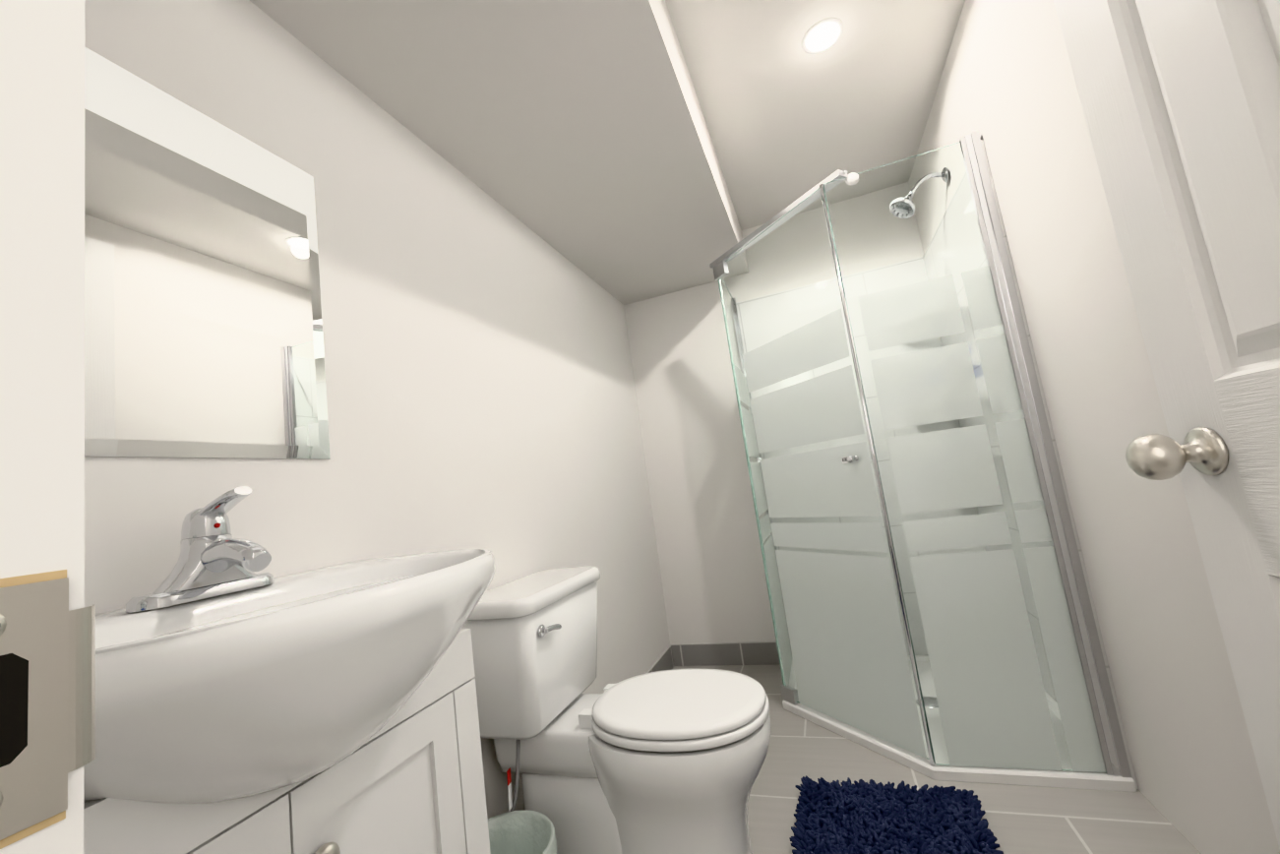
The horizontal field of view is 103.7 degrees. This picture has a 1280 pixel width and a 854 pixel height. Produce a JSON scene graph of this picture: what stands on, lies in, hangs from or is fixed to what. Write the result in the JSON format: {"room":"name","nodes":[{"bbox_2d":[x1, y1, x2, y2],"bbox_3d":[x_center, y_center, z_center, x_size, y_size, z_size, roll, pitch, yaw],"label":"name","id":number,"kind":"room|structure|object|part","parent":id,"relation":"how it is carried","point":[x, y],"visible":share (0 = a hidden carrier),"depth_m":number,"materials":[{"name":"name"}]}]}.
{"room":"bathroom","nodes":[
{"label":"bathroom","id":0,"kind":"room"},
{"bbox_2d":[0,0,95,853],"bbox_3d":[0.142,-0.168,0.116,1.006,2.220,0.294,-10,-7,19],"label":"door frame","id":1,"kind":"structure","parent":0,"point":[47,685],"depth_m":0.24,"materials":[{"name":"white paint"}]},
{"bbox_2d":[84,0,670,818],"bbox_3d":[-0.432,0.062,1.707,0.100,2.310,2.624,-10,-7,19],"label":"wall","id":2,"kind":"structure","parent":0,"point":[480,384],"depth_m":1.26,"materials":[{"name":"white paint"}]},
{"bbox_2d":[84,47,330,459],"bbox_3d":[-0.745,-0.254,0.792,0.007,0.608,0.521,-10,-7,19],"label":"mirror","id":3,"kind":"object","parent":2,"relation":"attached to","point":[203,325],"visible":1,"depth_m":0.82,"materials":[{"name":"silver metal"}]},
{"bbox_2d":[645,644,673,673],"bbox_3d":[-0.140,1.155,1.818,0.009,0.110,1.864,-10,-7,19],"label":"baseboard","id":4,"kind":"structure","parent":2,"relation":"attached to","point":[664,661],"depth_m":2.56,"materials":[{"name":"tile"}]},
{"bbox_2d":[249,0,748,304],"bbox_3d":[-0.195,-0.979,1.647,0.728,0.240,2.524,-10,-7,19],"label":"ceiling","id":5,"kind":"structure","parent":0,"point":[576,133],"depth_m":1.41,"materials":[{"name":"white paint"}]},
{"bbox_2d":[623,182,923,644],"bbox_3d":[0.807,0.006,2.611,1.648,2.310,0.100,-10,-7,19],"label":"wall","id":6,"kind":"structure","parent":0,"point":[713,580],"depth_m":2.69,"materials":[{"name":"white paint"}]},
{"bbox_2d":[670,641,779,666],"bbox_3d":[0.454,1.170,2.592,0.594,0.110,0.009,-10,-7,19],"label":"baseboard","id":7,"kind":"structure","parent":6,"relation":"attached to","point":[732,653],"depth_m":2.59,"materials":[{"name":"tile"}]},
{"bbox_2d":[735,256,986,655],"bbox_3d":[1.058,0.177,2.451,0.920,1.868,0.008,-10,-7,19],"label":"tiled wall","id":8,"kind":"structure","parent":6,"relation":"attached to","point":[818,301],"depth_m":2.46,"materials":[{"name":"white tile"}]},
{"bbox_2d":[665,0,965,230],"bbox_3d":[-0.054,-1.242,0.914,1.748,0.060,4.044,-10,-7,19],"label":"ceiling","id":9,"kind":"structure","parent":0,"point":[781,140],"depth_m":1.81,"materials":[{"name":"white paint"}]},
{"bbox_2d":[783,0,862,75],"bbox_3d":[0.566,-1.213,1.560,0.222,0.006,0.222,-10,-7,19],"label":"recessed light","id":10,"kind":"object","parent":9,"relation":"in","point":[844,16],"depth_m":1.55,"materials":[{"name":"white paint"}]},
{"bbox_3d":[0.566,-1.214,1.560,0.100,0.001,0.100,-10,-7,19],"label":"ceiling light lens","id":11,"kind":"part","parent":10,"relation":"part of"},
{"bbox_2d":[671,664,1201,853],"bbox_3d":[0.272,1.039,0.678,1.748,0.050,3.944,-10,-7,19],"label":"floor","id":12,"kind":"structure","parent":0,"point":[1030,820],"depth_m":1.35,"materials":[{"name":"tile"}]},
{"bbox_2d":[83,486,495,853],"bbox_3d":[-0.415,0.576,0.611,0.460,1.027,0.644,-10,-7,19],"label":"bathroom vanity","id":13,"kind":"object","parent":12,"relation":"on","point":[242,706],"visible":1,"depth_m":0.55,"materials":[{"name":"painted wood"},{"name":"satin nickel"}]},
{"bbox_2d":[487,810,556,853],"bbox_3d":[-0.267,0.990,1.016,0.219,0.272,0.218,-10,-7,19],"label":"bin","id":14,"kind":"object","parent":12,"relation":"on","point":[522,832],"visible":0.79,"depth_m":1.11,"materials":[{"name":"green plastic"}]},
{"bbox_2d":[461,566,771,853],"bbox_3d":[-0.025,0.752,1.268,0.706,0.735,0.449,-10,-7,19],"label":"toilet","id":15,"kind":"object","parent":12,"relation":"on","point":[667,761],"visible":0.85,"depth_m":1.17,"materials":[{"name":"white ceramic"}]},
{"bbox_2d":[789,775,1003,853],"bbox_3d":[0.576,1.006,1.128,0.477,0.040,0.701,-10,-7,19],"label":"rug","id":16,"kind":"object","parent":12,"relation":"on","point":[861,817],"visible":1,"depth_m":1.29,"materials":[{"name":"blue fabric"}]},
{"bbox_2d":[709,130,1136,792],"bbox_3d":[0.879,0.084,2.019,0.941,1.992,0.933,-10,-7,19],"label":"shower","id":17,"kind":"object","parent":12,"relation":"on","point":[969,698],"visible":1,"depth_m":1.54,"materials":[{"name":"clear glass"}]},
{"bbox_2d":[908,0,1279,853],"bbox_3d":[0.866,-0.263,0.510,0.100,2.310,3.844,-10,-7,19],"label":"wall","id":18,"kind":"structure","parent":0,"point":[1006,89],"depth_m":1.18,"materials":[{"name":"white paint"}]},
{"bbox_2d":[922,139,1138,790],"bbox_3d":[1.335,0.067,1.869,0.008,1.868,0.929,-10,-7,19],"label":"shower wall tile","id":19,"kind":"structure","parent":18,"relation":"attached to","point":[961,209],"depth_m":1.84,"materials":[{"name":"white tile"}]},
{"bbox_2d":[1053,0,1279,849],"bbox_3d":[0.714,-0.155,0.483,0.171,2.116,0.770,-10,-7,19],"label":"door","id":20,"kind":"structure","parent":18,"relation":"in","point":[1180,100],"depth_m":0.72,"materials":[{"name":"white paint"}]}
]}

